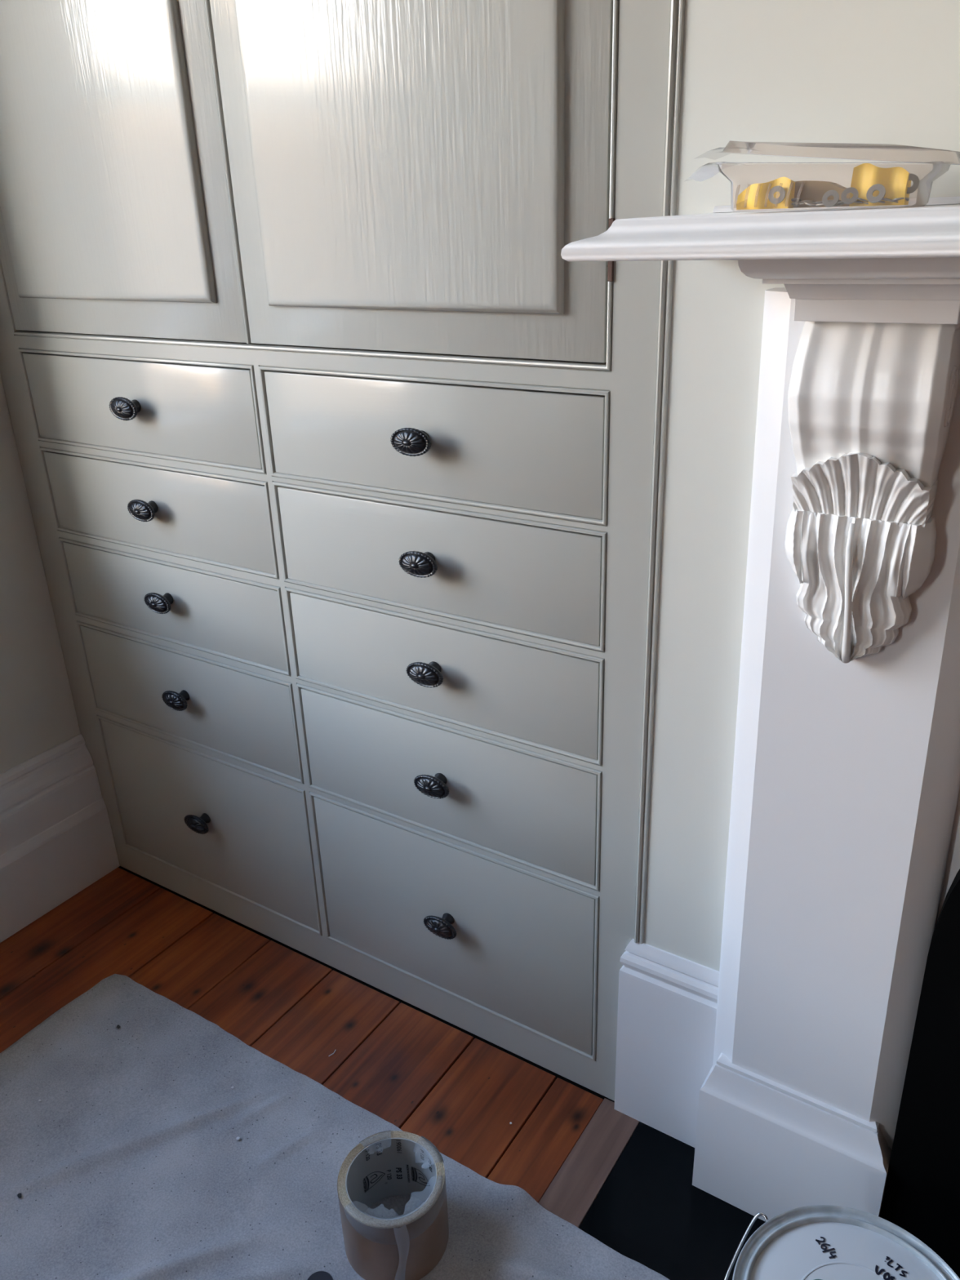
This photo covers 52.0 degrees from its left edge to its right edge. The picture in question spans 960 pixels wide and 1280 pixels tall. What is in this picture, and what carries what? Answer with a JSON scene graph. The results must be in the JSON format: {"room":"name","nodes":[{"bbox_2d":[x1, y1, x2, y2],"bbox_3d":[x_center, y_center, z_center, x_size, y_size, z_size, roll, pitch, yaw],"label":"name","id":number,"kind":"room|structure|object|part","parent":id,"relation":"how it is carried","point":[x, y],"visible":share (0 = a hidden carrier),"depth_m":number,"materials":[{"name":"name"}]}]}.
{"room":"bedroom","nodes":[
{"label":"bedroom","id":0,"kind":"room"},
{"bbox_2d":[0,373,80,773],"bbox_3d":[-2.356,0.094,-0.246,0.393,2.830,5.600,13,28,31],"label":"wall","id":1,"kind":"structure","parent":0,"point":[37,713],"depth_m":1.83,"materials":[{"name":"white paint"}]},
{"bbox_2d":[0,733,119,942],"bbox_3d":[-2.165,1.234,0.081,0.037,0.308,5.100,13,28,31],"label":"baseboard","id":2,"kind":"structure","parent":1,"relation":"attached to","point":[56,837],"depth_m":1.92,"materials":[{"name":"white paint"}]},
{"bbox_2d":[0,866,765,1279],"bbox_3d":[-0.635,1.750,-0.737,3.737,0.075,5.250,13,28,31],"label":"floor","id":3,"kind":"structure","parent":0,"point":[626,1183],"depth_m":1.58,"materials":[{"name":"brown wood"}]},
{"bbox_2d":[0,973,669,1279],"bbox_3d":[-0.467,0.882,1.099,1.147,0.026,1.043,13,28,31],"label":"sheet","id":4,"kind":"object","parent":3,"relation":"on","point":[130,1163],"depth_m":1.40,"materials":[{"name":"fabric"}]},
{"bbox_3d":[-0.200,0.812,1.230,0.036,0.018,0.036,13,28,31],"label":"bottle cap","id":5,"kind":"part","parent":4,"relation":"part of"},
{"bbox_2d":[337,1130,448,1279],"bbox_3d":[-0.112,0.737,1.282,0.139,0.112,0.140,13,28,31],"label":"tape roll","id":6,"kind":"object","parent":4,"relation":"on","point":[409,1246],"visible":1,"depth_m":1.26,"materials":[{"name":"grey paper"}]},
{"bbox_2d":[364,1171,385,1191],"bbox_3d":[-0.142,0.728,1.328,0.032,0.028,0.002,-16,28,-30],"label":"print","id":7,"kind":"object","parent":6,"relation":"attached to","point":[374,1181],"depth_m":1.33,"materials":[{"name":"black"}]},
{"bbox_2d":[375,1142,382,1155],"bbox_3d":[-0.135,0.680,1.314,0.008,0.022,0.001,-11,25,-20],"label":"print","id":8,"kind":"object","parent":6,"relation":"on","point":[378,1145],"depth_m":1.31,"materials":[{"name":"black"}]},
{"bbox_2d":[395,1140,401,1151],"bbox_3d":[-0.108,0.679,1.318,0.007,0.024,0.001,0,24,5],"label":"print","id":9,"kind":"object","parent":6,"relation":"on","point":[398,1143],"depth_m":1.32,"materials":[{"name":"black"}]},
{"bbox_2d":[395,1168,402,1178],"bbox_3d":[-0.110,0.726,1.339,0.008,0.022,0.001,-1,24,2],"label":"print","id":10,"kind":"object","parent":6,"relation":"attached to","point":[398,1171],"depth_m":1.34,"materials":[{"name":"black"}]},
{"bbox_2d":[411,1166,430,1186],"bbox_3d":[-0.079,0.727,1.325,0.032,0.028,0.003,13,28,31],"label":"print","id":11,"kind":"object","parent":6,"relation":"attached to","point":[420,1175],"depth_m":1.33,"materials":[{"name":"black"}]},
{"bbox_2d":[0,0,685,1101],"bbox_3d":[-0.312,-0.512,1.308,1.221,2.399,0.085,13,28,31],"label":"tall cabinet","id":12,"kind":"object","parent":3,"relation":"on","point":[344,483],"visible":1,"depth_m":1.34,"materials":[{"name":"grey paint"}]},
{"bbox_3d":[-0.568,-1.000,1.248,0.444,1.081,0.013,13,28,31],"label":"raised panel","id":13,"kind":"part","parent":12,"relation":"part of","materials":[{"name":"grey paint"}]},
{"bbox_3d":[-0.558,-1.028,1.246,0.530,1.234,0.020,13,28,31],"label":"door","id":14,"kind":"part","parent":12,"relation":"part of","materials":[{"name":"grey paint"}]},
{"bbox_3d":[-0.542,-0.356,1.511,0.062,0.036,0.035,14,28,30],"label":"knob","id":15,"kind":"part","parent":12,"relation":"part of","materials":[{"name":"black metal"}]},
{"bbox_3d":[-0.537,-0.209,1.575,0.062,0.036,0.035,15,29,30],"label":"knob","id":16,"kind":"part","parent":12,"relation":"part of","materials":[{"name":"black metal"}]},
{"bbox_3d":[-0.533,-0.365,1.536,0.523,0.139,0.020,13,28,31],"label":"drawer","id":17,"kind":"part","parent":12,"relation":"part of","materials":[{"name":"grey paint"}]},
{"bbox_3d":[-0.529,-0.290,1.569,0.540,0.010,0.020,13,28,31],"label":"rail","id":18,"kind":"part","parent":12,"relation":"part of","materials":[{"name":"grey paint"}]},
{"bbox_3d":[-0.532,-0.064,1.639,0.062,0.036,0.035,15,29,30],"label":"knob","id":19,"kind":"part","parent":12,"relation":"part of","materials":[{"name":"black metal"}]},
{"bbox_3d":[-0.527,-0.216,1.602,0.526,0.136,0.020,13,28,31],"label":"drawer","id":20,"kind":"part","parent":12,"relation":"part of","materials":[{"name":"grey paint"}]},
{"bbox_3d":[-0.524,-0.142,1.634,0.540,0.012,0.020,13,28,31],"label":"rail","id":21,"kind":"part","parent":12,"relation":"part of","materials":[{"name":"grey paint"}]},
{"bbox_3d":[-0.522,-0.067,1.667,0.526,0.135,0.020,13,28,31],"label":"drawer","id":22,"kind":"part","parent":12,"relation":"part of","materials":[{"name":"grey paint"}]},
{"bbox_3d":[-0.526,0.103,1.713,0.062,0.036,0.035,13,28,31],"label":"knob","id":23,"kind":"part","parent":12,"relation":"part of","materials":[{"name":"black metal"}]},
{"bbox_3d":[-0.519,0.007,1.699,0.540,0.011,0.020,13,28,31],"label":"rail","id":24,"kind":"part","parent":12,"relation":"part of","materials":[{"name":"grey paint"}]},
{"bbox_3d":[-0.516,0.099,1.739,0.526,0.171,0.021,13,28,31],"label":"drawer","id":25,"kind":"part","parent":12,"relation":"part of","materials":[{"name":"grey paint"}]},
{"bbox_3d":[-0.518,0.337,1.815,0.062,0.036,0.035,14,28,30],"label":"knob","id":26,"kind":"part","parent":12,"relation":"part of","materials":[{"name":"black metal"}]},
{"bbox_3d":[-0.513,0.189,1.779,0.540,0.011,0.020,13,28,31],"label":"rail","id":27,"kind":"part","parent":12,"relation":"part of","materials":[{"name":"grey paint"}]},
{"bbox_3d":[-0.508,0.334,1.843,0.526,0.290,0.020,13,28,31],"label":"drawer","id":28,"kind":"part","parent":12,"relation":"part of","materials":[{"name":"grey paint"}]},
{"bbox_3d":[-0.306,-0.393,1.362,1.085,0.019,0.020,13,28,31],"label":"rail","id":29,"kind":"part","parent":12,"relation":"part of","materials":[{"name":"grey paint"}]},
{"bbox_3d":[-0.274,0.555,1.779,1.085,0.063,0.020,13,28,31],"label":"rail","id":30,"kind":"part","parent":12,"relation":"part of","materials":[{"name":"grey paint"}]},
{"bbox_3d":[-0.112,-0.894,0.971,0.440,1.082,0.013,13,28,31],"label":"raised panel","id":31,"kind":"part","parent":12,"relation":"part of","materials":[{"name":"grey paint"}]},
{"bbox_3d":[-0.083,-0.249,1.233,0.062,0.036,0.035,12,27,31],"label":"knob","id":32,"kind":"part","parent":12,"relation":"part of","materials":[{"name":"black metal"}]},
{"bbox_3d":[-0.103,-0.923,0.971,0.536,1.234,0.020,13,28,31],"label":"door","id":33,"kind":"part","parent":12,"relation":"part of","materials":[{"name":"grey paint"}]},
{"bbox_3d":[-0.078,-0.102,1.298,0.062,0.036,0.035,12,27,31],"label":"knob","id":34,"kind":"part","parent":12,"relation":"part of","materials":[{"name":"black metal"}]},
{"bbox_3d":[-0.073,0.045,1.362,0.062,0.036,0.035,13,28,30],"label":"knob","id":35,"kind":"part","parent":12,"relation":"part of","materials":[{"name":"black metal"}]},
{"bbox_3d":[-0.067,0.211,1.435,0.062,0.036,0.035,12,27,31],"label":"knob","id":36,"kind":"part","parent":12,"relation":"part of","materials":[{"name":"black metal"}]},
{"bbox_3d":[-0.073,-0.258,1.258,0.518,0.141,0.020,13,28,31],"label":"drawer","id":37,"kind":"part","parent":12,"relation":"part of","materials":[{"name":"grey paint"}]},
{"bbox_3d":[-0.070,-0.184,1.291,0.535,0.006,0.020,13,28,31],"label":"rail","id":38,"kind":"part","parent":12,"relation":"part of","materials":[{"name":"grey paint"}]},
{"bbox_3d":[-0.059,0.445,1.538,0.062,0.036,0.035,14,29,30],"label":"knob","id":39,"kind":"part","parent":12,"relation":"part of","materials":[{"name":"black metal"}]},
{"bbox_3d":[-0.068,-0.110,1.323,0.518,0.140,0.020,13,28,31],"label":"drawer","id":40,"kind":"part","parent":12,"relation":"part of","materials":[{"name":"grey paint"}]},
{"bbox_3d":[-0.065,-0.036,1.356,0.535,0.008,0.020,13,28,31],"label":"rail","id":41,"kind":"part","parent":12,"relation":"part of","materials":[{"name":"grey paint"}]},
{"bbox_3d":[-0.062,0.039,1.389,0.518,0.139,0.020,13,28,31],"label":"drawer","id":42,"kind":"part","parent":12,"relation":"part of","materials":[{"name":"grey paint"}]},
{"bbox_3d":[-0.060,0.112,1.421,0.535,0.007,0.020,13,28,31],"label":"rail","id":43,"kind":"part","parent":12,"relation":"part of","materials":[{"name":"grey paint"}]},
{"bbox_3d":[-0.057,0.204,1.461,0.518,0.177,0.021,13,28,31],"label":"drawer","id":44,"kind":"part","parent":12,"relation":"part of","materials":[{"name":"grey paint"}]},
{"bbox_3d":[-0.054,0.295,1.501,0.535,0.008,0.020,13,28,31],"label":"rail","id":45,"kind":"part","parent":12,"relation":"part of","materials":[{"name":"grey paint"}]},
{"bbox_3d":[-0.049,0.440,1.565,0.518,0.291,0.020,13,28,31],"label":"drawer","id":46,"kind":"part","parent":12,"relation":"part of","materials":[{"name":"grey paint"}]},
{"bbox_3d":[0.186,-0.539,0.933,0.014,2.080,0.016,13,28,31],"label":"edge moulding","id":47,"kind":"part","parent":12,"relation":"part of","materials":[{"name":"grey paint"}]},
{"bbox_2d":[560,196,959,1278],"bbox_3d":[0.748,0.317,0.765,1.424,1.251,0.246,13,28,31],"label":"fireplace","id":48,"kind":"object","parent":3,"relation":"on","point":[833,1077],"visible":1,"depth_m":1.02,"materials":[{"name":"white paint"}]},
{"bbox_2d":[560,204,959,261],"bbox_3d":[0.729,-0.231,0.524,1.424,0.041,0.246,13,28,31],"label":"shelf","id":49,"kind":"object","parent":48,"relation":"attached to","point":[928,232],"depth_m":0.72,"materials":[{"name":"white wood"}]},
{"bbox_2d":[683,140,959,212],"bbox_3d":[0.278,-0.380,0.801,0.220,0.054,0.090,13,28,31],"label":"plastic container","id":50,"kind":"object","parent":48,"relation":"on","point":[708,171],"visible":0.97,"depth_m":0.80,"materials":[{"name":"clear plastic"}]},
{"bbox_2d":[735,177,795,209],"bbox_3d":[0.236,-0.368,0.812,0.044,0.024,0.023,13,28,31],"label":"card","id":51,"kind":"object","parent":50,"relation":"in","point":[786,182],"visible":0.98,"depth_m":0.81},
{"bbox_2d":[768,185,785,204],"bbox_3d":[0.240,-0.360,0.796,0.014,0.014,0.003,13,28,30],"label":"washer","id":52,"kind":"object","parent":50,"relation":"in","point":[782,193],"visible":1,"depth_m":0.80,"materials":[{"name":"silver metal"}]},
{"bbox_2d":[683,161,956,212],"bbox_3d":[0.272,-0.375,0.807,0.207,0.039,0.090,13,28,31],"label":"tray","id":53,"kind":"object","parent":50,"relation":"attached to","point":[708,171],"depth_m":0.78,"materials":[{"name":"clear plastic"}]},
{"bbox_2d":[793,180,849,208],"bbox_3d":[0.284,-0.367,0.807,0.062,0.020,0.020,13,28,31],"label":"paper scrap","id":54,"kind":"object","parent":50,"relation":"in","point":[814,190],"visible":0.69,"depth_m":0.80,"materials":[{"name":"brown"}]},
{"bbox_2d":[822,190,839,207],"bbox_3d":[0.277,-0.348,0.777,0.013,0.012,0.005,12,27,29],"label":"washer","id":55,"kind":"object","parent":50,"relation":"in","point":[836,196],"visible":1,"depth_m":0.78,"materials":[{"name":"silver metal"}]},
{"bbox_3d":[0.290,-0.390,0.787,0.189,0.026,0.090,13,28,31],"label":"lid","id":56,"kind":"part","parent":50,"relation":"part of","materials":[{"name":"clear plastic"}]},
{"bbox_2d":[840,186,858,204],"bbox_3d":[0.289,-0.347,0.769,0.013,0.012,0.006,9,26,24],"label":"washer","id":57,"kind":"object","parent":50,"relation":"in","point":[853,190],"visible":1,"depth_m":0.77,"materials":[{"name":"silver metal"}]},
{"bbox_2d":[791,197,909,206],"bbox_3d":[0.289,-0.348,0.781,0.096,0.007,0.024,13,28,31],"label":"heap","id":58,"kind":"object","parent":50,"relation":"in","point":[809,202],"visible":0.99,"depth_m":0.78,"materials":[{"name":"silver metal"}]},
{"bbox_2d":[866,183,885,203],"bbox_3d":[0.305,-0.344,0.758,0.014,0.014,0.006,16,29,34],"label":"washer","id":59,"kind":"object","parent":50,"relation":"in","point":[880,188],"visible":1,"depth_m":0.76,"materials":[{"name":"silver metal"}]},
{"bbox_2d":[848,163,911,206],"bbox_3d":[0.314,-0.357,0.769,0.042,0.031,0.023,13,28,31],"label":"card","id":60,"kind":"object","parent":50,"relation":"in","point":[895,181],"visible":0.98,"depth_m":0.76,"materials":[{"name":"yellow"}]},
{"bbox_2d":[906,173,919,193],"bbox_3d":[0.330,-0.350,0.755,0.014,0.014,0.002,9,26,23],"label":"washer","id":61,"kind":"object","parent":50,"relation":"in","point":[913,177],"visible":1,"depth_m":0.75,"materials":[{"name":"silver metal"}]},
{"bbox_3d":[0.748,-0.225,0.572,1.177,0.029,0.156,13,28,31],"label":"bed moulding","id":62,"kind":"part","parent":48,"relation":"part of","materials":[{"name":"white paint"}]},
{"bbox_3d":[0.760,-0.213,0.596,1.123,0.023,0.116,13,28,31],"label":"neck moulding","id":63,"kind":"part","parent":48,"relation":"part of","materials":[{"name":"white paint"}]},
{"bbox_3d":[0.809,0.459,0.909,0.747,0.872,0.060,13,28,31],"label":"frame","id":64,"kind":"part","parent":48,"relation":"part of","materials":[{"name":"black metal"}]},
{"bbox_3d":[0.806,0.495,0.918,0.603,0.800,0.056,13,28,31],"label":"moulding","id":65,"kind":"part","parent":48,"relation":"part of","materials":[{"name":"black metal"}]},
{"bbox_2d":[724,1204,959,1279],"bbox_3d":[0.376,0.777,1.030,0.264,0.220,0.248,13,28,31],"label":"paint can","id":66,"kind":"object","parent":3,"relation":"on","point":[817,1242],"visible":1,"depth_m":1.05,"materials":[{"name":"grey metal"}]},
{"bbox_3d":[0.265,0.711,1.052,0.032,0.105,0.168,15,29,33],"label":"wire handle","id":67,"kind":"part","parent":66,"relation":"part of","materials":[{"name":"silver metal"}]},
{"bbox_3d":[0.379,0.684,0.985,0.215,0.005,0.215,13,28,31],"label":"lid","id":68,"kind":"part","parent":66,"relation":"part of","materials":[{"name":"white"}]},
{"bbox_2d":[644,0,959,971],"bbox_3d":[1.273,-0.324,0.419,2.416,2.830,0.250,13,28,31],"label":"wall","id":69,"kind":"structure","parent":0,"point":[793,71],"depth_m":0.99,"materials":[{"name":"white paint"}]},
{"bbox_2d":[613,938,719,1147],"bbox_3d":[0.270,0.573,1.378,0.166,0.320,0.012,13,28,31],"label":"baseboard","id":70,"kind":"structure","parent":69,"relation":"attached to","point":[668,1002],"depth_m":1.37,"materials":[{"name":"white wood"}]}
]}

